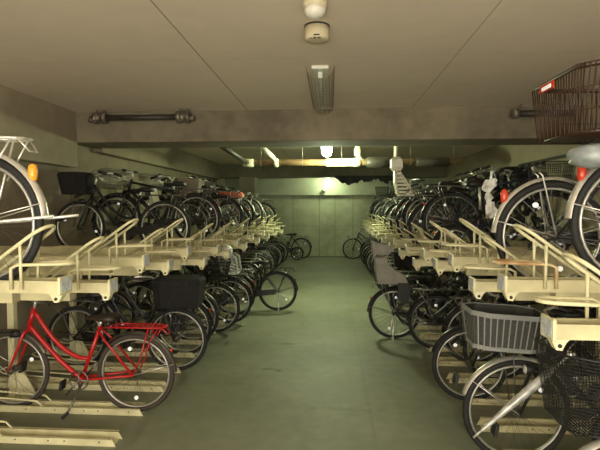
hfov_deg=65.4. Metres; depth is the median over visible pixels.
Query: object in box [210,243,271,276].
bicycle
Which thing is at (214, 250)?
tray
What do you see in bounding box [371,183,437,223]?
bicycle
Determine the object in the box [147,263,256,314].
bicycle
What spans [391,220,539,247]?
tray
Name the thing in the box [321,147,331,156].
lamp
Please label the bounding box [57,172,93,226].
basket
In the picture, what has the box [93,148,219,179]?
trim
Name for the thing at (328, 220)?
wall
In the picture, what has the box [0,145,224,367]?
wall
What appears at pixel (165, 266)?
tray
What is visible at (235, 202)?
bicycle
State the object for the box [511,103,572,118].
pipe stub
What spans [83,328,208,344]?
channel
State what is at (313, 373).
floor
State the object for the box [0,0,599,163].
ceiling
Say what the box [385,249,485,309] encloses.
bicycle
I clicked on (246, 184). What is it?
pillar
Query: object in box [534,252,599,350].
tray
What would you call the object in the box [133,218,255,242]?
tray
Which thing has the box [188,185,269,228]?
bicycle
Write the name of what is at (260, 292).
bicycle
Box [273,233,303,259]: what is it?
bicycle
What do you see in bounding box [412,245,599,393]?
frame
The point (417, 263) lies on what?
tray
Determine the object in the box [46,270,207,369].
bicycle
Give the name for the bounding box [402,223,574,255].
tray
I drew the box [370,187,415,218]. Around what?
bicycle
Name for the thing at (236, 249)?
bicycle
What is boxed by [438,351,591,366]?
channel
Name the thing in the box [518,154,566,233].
trim
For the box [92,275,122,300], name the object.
basket
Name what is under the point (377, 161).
drain pipe
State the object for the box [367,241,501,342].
bicycle
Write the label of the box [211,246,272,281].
bicycle
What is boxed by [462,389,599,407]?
channel
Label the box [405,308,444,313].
channel
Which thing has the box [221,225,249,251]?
tray
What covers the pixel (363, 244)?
bicycle
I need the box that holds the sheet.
[335,175,392,184]
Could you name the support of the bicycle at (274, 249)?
on the channel
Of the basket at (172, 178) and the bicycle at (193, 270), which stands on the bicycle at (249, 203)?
the basket at (172, 178)
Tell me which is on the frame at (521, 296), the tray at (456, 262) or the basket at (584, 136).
the tray at (456, 262)
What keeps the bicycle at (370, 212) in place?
on the tray
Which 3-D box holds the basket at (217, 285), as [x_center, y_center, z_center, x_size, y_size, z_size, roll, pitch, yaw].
[-1.135,0.800,6.304,0.366,0.651,0.342,0,2,4]
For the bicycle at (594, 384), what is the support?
on the channel
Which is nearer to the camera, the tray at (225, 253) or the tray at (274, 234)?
the tray at (225, 253)
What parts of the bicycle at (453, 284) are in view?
frame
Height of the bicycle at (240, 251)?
1.021 m
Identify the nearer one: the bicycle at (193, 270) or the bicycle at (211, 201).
the bicycle at (211, 201)
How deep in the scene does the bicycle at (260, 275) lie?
8.73 m
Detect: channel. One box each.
[0,367,166,391]
[0,390,145,415]
[0,420,121,446]
[27,352,181,372]
[46,338,197,357]
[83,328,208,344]
[94,321,215,333]
[120,310,224,324]
[121,309,231,316]
[151,298,235,309]
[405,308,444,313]
[415,323,451,329]
[419,332,461,339]
[426,343,575,352]
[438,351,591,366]
[446,372,581,385]
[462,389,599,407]
[477,414,597,434]
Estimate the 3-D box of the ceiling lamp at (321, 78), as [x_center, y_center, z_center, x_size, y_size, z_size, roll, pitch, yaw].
[0.228,-1.372,4.892,0.254,0.137,1.604,0,2,4]
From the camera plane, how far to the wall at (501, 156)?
8.15 m
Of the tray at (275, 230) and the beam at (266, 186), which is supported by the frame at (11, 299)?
the tray at (275, 230)
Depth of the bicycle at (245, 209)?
7.60 m
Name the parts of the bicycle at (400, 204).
frame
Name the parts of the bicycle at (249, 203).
frame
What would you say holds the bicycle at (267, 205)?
on the tray at (275, 230)
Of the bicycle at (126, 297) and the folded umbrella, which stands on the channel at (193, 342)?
the bicycle at (126, 297)
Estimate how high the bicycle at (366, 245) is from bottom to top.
1.020 m
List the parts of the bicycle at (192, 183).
frame, child seat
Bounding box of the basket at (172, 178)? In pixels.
[163,178,175,194]
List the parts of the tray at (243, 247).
guide rail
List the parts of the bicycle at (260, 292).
frame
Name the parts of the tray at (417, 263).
guide rail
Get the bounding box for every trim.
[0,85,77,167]
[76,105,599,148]
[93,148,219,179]
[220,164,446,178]
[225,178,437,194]
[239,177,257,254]
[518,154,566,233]
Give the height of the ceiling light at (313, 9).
0.110 m
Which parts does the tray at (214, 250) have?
guide rail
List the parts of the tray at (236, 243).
guide rail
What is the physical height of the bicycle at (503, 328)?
1.049 m
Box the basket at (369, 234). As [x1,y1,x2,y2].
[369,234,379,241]
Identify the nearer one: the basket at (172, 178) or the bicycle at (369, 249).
the basket at (172, 178)
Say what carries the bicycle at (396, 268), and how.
on the channel
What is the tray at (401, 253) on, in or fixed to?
on the frame at (521, 296)
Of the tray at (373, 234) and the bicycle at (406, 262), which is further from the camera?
the tray at (373, 234)
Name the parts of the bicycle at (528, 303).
frame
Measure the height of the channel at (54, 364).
0.168 m
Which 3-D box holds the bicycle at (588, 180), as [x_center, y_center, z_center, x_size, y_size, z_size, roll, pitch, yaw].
[2.095,-0.190,2.138,1.865,1.019,0.553,0,2,4]
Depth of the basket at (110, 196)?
6.20 m
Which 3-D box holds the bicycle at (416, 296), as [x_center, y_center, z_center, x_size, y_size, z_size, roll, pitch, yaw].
[2.215,0.915,6.989,1.754,1.021,0.446,0,2,7]
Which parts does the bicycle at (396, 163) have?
child seat, frame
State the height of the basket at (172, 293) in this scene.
0.706 m
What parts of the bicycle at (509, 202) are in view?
frame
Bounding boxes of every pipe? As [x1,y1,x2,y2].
[88,109,194,123]
[220,146,462,167]
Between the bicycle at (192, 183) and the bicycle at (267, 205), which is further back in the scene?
the bicycle at (267, 205)
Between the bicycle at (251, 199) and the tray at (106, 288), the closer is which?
the tray at (106, 288)
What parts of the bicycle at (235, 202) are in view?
frame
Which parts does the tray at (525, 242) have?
guide rail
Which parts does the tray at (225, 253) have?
guide rail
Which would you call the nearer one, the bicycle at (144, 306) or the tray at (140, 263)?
the tray at (140, 263)
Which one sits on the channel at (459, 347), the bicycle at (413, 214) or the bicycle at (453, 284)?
the bicycle at (453, 284)
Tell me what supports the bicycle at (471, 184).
on the tray at (417, 263)
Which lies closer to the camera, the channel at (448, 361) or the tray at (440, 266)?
the tray at (440, 266)
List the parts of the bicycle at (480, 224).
frame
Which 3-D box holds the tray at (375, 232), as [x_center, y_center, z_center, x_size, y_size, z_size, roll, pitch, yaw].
[2.346,-0.004,9.069,1.908,0.377,0.158,0,2,4]
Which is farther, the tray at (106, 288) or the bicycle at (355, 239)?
the bicycle at (355, 239)
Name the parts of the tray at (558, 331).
guide rail, guide post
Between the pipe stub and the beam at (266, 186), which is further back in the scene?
the beam at (266, 186)
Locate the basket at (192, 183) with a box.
[175,178,202,214]
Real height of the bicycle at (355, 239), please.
1.021 m
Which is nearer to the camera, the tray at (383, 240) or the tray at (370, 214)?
the tray at (383, 240)
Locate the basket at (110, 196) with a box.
[98,168,130,216]
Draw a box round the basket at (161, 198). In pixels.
[137,173,164,216]
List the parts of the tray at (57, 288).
guide post, guide rail, guide post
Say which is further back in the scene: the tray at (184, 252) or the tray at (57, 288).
the tray at (184, 252)
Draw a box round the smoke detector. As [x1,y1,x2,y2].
[304,21,329,43]
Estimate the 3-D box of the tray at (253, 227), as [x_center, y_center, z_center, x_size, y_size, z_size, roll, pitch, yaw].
[-1.522,0.035,8.158,1.908,0.377,0.158,0,2,4]
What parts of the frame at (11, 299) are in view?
plate, gusset plate, gusset plate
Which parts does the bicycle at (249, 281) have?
frame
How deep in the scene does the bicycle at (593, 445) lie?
2.12 m
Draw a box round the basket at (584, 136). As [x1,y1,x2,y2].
[532,59,599,143]
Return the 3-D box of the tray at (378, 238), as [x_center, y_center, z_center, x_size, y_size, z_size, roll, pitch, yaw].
[2.314,0.107,8.584,1.908,0.377,0.158,0,2,4]
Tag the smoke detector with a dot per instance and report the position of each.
(316, 32)
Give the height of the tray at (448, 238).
0.377 m
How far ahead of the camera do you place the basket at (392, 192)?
9.02 m
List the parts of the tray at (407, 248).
guide rail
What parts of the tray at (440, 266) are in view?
guide rail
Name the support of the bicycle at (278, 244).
on the channel
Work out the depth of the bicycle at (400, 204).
7.08 m
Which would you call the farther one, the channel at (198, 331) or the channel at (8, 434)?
the channel at (198, 331)
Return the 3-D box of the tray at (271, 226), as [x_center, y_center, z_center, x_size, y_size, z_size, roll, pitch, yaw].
[-1.333,-0.048,10.108,1.908,0.377,0.158,0,2,4]
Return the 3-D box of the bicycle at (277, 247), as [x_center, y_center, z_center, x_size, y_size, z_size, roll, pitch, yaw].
[-1.304,0.691,12.700,1.813,0.982,0.430,0,2,4]
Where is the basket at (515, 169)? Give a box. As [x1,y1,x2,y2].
[498,166,531,216]
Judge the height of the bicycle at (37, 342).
1.021 m
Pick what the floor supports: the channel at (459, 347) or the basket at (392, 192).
the channel at (459, 347)
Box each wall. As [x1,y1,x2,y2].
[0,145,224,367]
[228,195,410,257]
[438,144,599,317]
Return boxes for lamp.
[306,65,334,114]
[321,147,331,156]
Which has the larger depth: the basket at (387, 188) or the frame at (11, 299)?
the basket at (387, 188)
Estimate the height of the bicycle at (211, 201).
0.989 m
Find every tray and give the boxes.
[0,218,152,272]
[0,218,193,259]
[0,224,75,302]
[42,236,121,300]
[56,223,222,256]
[102,220,241,248]
[121,228,176,274]
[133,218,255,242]
[163,232,209,269]
[165,216,266,237]
[181,215,274,234]
[195,214,281,231]
[197,229,232,259]
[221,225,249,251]
[240,223,261,245]
[254,221,270,240]
[265,219,278,236]
[272,218,282,233]
[365,214,401,228]
[368,214,422,230]
[371,215,437,233]
[371,219,384,236]
[374,221,390,240]
[376,216,487,237]
[379,223,400,242]
[382,218,509,241]
[386,225,411,250]
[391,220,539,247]
[395,229,426,258]
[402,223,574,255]
[409,233,440,270]
[418,221,593,261]
[429,228,484,274]
[444,218,583,271]
[463,236,549,298]
[492,224,599,300]
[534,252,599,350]
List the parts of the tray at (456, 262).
guide post, guide post, guide rail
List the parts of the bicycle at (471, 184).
seat post, frame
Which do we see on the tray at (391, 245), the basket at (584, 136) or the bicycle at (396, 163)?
the bicycle at (396, 163)
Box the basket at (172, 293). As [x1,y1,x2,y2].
[152,274,205,345]
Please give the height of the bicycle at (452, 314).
1.021 m
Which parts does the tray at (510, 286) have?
guide post, guide post, guide rail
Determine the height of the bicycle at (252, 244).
1.042 m
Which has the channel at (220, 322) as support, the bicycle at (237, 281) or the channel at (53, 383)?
the bicycle at (237, 281)
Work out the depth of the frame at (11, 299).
4.19 m
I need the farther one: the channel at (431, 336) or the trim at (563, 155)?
the trim at (563, 155)
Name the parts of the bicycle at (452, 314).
frame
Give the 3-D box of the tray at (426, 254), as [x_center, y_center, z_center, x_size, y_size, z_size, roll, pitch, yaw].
[2.022,0.152,4.182,1.908,0.377,0.158,0,2,4]
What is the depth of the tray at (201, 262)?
4.66 m
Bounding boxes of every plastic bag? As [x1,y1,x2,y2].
[220,245,232,258]
[482,171,496,218]
[566,143,599,168]
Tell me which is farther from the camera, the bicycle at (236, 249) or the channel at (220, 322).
the bicycle at (236, 249)
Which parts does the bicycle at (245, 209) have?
frame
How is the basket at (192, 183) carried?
on the bicycle at (192, 183)
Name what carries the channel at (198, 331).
on the floor
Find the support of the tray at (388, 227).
on the frame at (521, 296)
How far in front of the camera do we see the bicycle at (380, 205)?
10.55 m
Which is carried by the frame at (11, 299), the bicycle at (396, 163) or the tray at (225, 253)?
the tray at (225, 253)
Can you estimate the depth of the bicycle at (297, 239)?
15.07 m
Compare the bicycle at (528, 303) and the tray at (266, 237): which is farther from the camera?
the tray at (266, 237)
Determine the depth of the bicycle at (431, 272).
6.51 m
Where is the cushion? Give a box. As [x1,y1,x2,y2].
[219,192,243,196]
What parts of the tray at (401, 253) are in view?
guide rail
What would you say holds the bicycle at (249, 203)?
on the tray at (253, 227)
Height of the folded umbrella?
0.558 m
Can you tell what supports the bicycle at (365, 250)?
on the channel
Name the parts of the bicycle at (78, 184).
frame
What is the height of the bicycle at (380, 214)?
0.990 m
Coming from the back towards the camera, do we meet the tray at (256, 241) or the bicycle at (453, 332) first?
the tray at (256, 241)
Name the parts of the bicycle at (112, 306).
frame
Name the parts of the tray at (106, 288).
guide rail, guide post, guide post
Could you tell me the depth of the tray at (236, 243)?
6.16 m
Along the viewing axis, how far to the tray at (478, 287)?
2.73 m
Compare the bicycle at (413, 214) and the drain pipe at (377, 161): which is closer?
the bicycle at (413, 214)
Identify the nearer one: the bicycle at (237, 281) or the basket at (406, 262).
the bicycle at (237, 281)
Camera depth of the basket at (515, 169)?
5.95 m
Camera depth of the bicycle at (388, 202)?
9.05 m
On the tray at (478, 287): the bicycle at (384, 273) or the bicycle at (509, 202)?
the bicycle at (509, 202)
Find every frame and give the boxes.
[0,238,255,398]
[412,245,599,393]
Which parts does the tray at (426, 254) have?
guide rail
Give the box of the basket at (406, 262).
[392,249,415,270]
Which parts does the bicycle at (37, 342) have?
frame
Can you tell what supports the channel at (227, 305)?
on the floor
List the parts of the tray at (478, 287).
guide post, guide rail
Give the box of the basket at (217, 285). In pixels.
[203,259,230,303]
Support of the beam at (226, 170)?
attached to the wall at (88, 161)
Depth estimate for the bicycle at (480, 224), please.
5.13 m
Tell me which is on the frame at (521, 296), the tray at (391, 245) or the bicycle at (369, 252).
the tray at (391, 245)
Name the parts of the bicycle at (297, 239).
frame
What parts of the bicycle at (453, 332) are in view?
frame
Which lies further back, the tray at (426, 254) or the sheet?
the sheet
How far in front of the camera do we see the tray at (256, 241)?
7.58 m
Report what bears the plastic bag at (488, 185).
hanging from the bicycle at (471, 184)
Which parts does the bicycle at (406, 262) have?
frame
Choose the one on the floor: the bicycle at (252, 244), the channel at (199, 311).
the channel at (199, 311)
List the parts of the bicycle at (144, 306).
frame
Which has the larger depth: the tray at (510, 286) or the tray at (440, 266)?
the tray at (440, 266)
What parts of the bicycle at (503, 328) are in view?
frame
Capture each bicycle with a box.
[0,136,78,279]
[0,300,176,419]
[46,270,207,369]
[54,170,190,245]
[65,275,213,353]
[84,275,220,339]
[91,168,221,239]
[91,175,209,239]
[117,259,245,331]
[132,173,243,234]
[136,252,252,322]
[147,192,251,234]
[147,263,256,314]
[157,175,255,231]
[170,256,259,300]
[172,253,263,294]
[177,179,263,228]
[178,249,262,289]
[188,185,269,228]
[188,249,266,285]
[200,248,297,311]
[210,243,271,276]
[210,244,278,271]
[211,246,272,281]
[214,240,279,264]
[217,186,275,225]
[217,243,275,274]
[242,238,284,266]
[244,236,288,262]
[247,239,284,264]
[259,227,311,258]
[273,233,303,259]
[342,227,364,258]
[359,238,398,250]
[360,239,380,262]
[362,242,381,267]
[364,234,379,265]
[365,243,388,273]
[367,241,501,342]
[368,250,435,275]
[369,188,425,220]
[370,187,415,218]
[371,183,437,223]
[371,248,420,273]
[372,186,425,225]
[374,256,459,293]
[376,178,472,223]
[378,187,464,228]
[379,256,461,291]
[382,258,483,304]
[383,184,473,230]
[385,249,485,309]
[388,179,489,234]
[389,266,507,317]
[390,157,519,239]
[392,269,496,325]
[394,171,507,235]
[401,165,542,240]
[406,169,554,246]
[406,280,545,348]
[420,161,583,247]
[431,292,599,400]
[433,162,568,259]
[441,276,594,362]
[452,301,599,449]
[460,276,595,377]
[491,172,599,276]
[532,59,599,277]
[534,336,599,449]
[588,383,599,440]
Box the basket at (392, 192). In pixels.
[389,181,406,202]
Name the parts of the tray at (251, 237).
guide rail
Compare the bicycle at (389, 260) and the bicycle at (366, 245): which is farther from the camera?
the bicycle at (366, 245)
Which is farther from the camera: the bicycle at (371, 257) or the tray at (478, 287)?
the bicycle at (371, 257)
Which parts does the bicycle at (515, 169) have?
frame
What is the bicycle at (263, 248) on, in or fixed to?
on the channel
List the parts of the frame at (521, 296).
gusset plate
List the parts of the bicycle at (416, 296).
frame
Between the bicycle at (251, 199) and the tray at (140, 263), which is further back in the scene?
the bicycle at (251, 199)
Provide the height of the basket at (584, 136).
0.290 m
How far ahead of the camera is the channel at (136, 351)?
5.36 m
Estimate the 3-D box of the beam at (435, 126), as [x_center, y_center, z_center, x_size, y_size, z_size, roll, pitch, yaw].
[0.367,-1.306,6.315,6.930,0.410,0.650,0,2,4]
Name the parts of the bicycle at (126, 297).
frame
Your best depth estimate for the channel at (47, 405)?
3.89 m
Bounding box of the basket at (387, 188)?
[375,187,388,207]
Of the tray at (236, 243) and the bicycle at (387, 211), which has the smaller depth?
the tray at (236, 243)
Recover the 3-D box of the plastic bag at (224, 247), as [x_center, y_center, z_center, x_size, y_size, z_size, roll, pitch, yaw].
[-0.985,0.358,6.255,0.171,0.193,0.202,0,2,4]
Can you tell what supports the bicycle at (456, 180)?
on the tray at (383, 240)
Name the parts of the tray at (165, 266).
guide rail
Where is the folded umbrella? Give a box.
[473,351,573,437]
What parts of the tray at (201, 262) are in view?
guide rail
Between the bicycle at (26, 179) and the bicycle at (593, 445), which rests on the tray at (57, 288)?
the bicycle at (26, 179)
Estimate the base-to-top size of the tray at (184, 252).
0.377 m
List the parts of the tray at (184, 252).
guide rail, guide post, guide post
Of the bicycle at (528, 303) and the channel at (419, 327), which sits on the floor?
the channel at (419, 327)
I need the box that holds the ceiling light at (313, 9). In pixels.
[302,0,326,19]
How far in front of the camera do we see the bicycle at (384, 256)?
8.96 m
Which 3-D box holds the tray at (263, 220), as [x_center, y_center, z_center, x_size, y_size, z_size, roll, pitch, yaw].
[-1.427,-0.006,9.133,1.908,0.377,0.158,0,2,4]
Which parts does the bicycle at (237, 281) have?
frame, slotted panel, slotted panel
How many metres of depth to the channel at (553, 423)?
3.63 m
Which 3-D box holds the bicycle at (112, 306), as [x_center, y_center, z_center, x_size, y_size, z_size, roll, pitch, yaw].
[-1.858,1.001,5.382,1.754,1.055,0.446,0,2,1]
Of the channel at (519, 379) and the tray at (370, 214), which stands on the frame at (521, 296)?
the tray at (370, 214)
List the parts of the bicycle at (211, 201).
frame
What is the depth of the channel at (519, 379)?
4.53 m
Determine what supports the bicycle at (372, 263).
on the channel
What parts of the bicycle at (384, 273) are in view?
child seat, frame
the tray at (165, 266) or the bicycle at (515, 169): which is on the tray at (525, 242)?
the bicycle at (515, 169)
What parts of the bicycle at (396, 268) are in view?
frame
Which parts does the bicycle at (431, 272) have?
frame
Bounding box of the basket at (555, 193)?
[535,161,575,219]
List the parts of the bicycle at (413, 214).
frame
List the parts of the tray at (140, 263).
guide rail, guide post, guide post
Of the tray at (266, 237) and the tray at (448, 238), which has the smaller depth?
the tray at (448, 238)
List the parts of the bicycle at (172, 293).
frame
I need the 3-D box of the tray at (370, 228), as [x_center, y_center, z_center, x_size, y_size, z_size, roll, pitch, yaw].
[2.411,-0.045,10.046,1.908,0.377,0.158,0,2,4]
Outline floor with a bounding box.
[0,257,596,449]
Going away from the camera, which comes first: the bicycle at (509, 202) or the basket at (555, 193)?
the bicycle at (509, 202)
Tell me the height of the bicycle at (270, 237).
1.026 m
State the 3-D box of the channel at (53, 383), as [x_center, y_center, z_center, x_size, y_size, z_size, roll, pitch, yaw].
[-2.126,1.458,4.432,1.750,0.168,0.150,0,2,4]
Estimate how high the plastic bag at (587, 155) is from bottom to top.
0.107 m

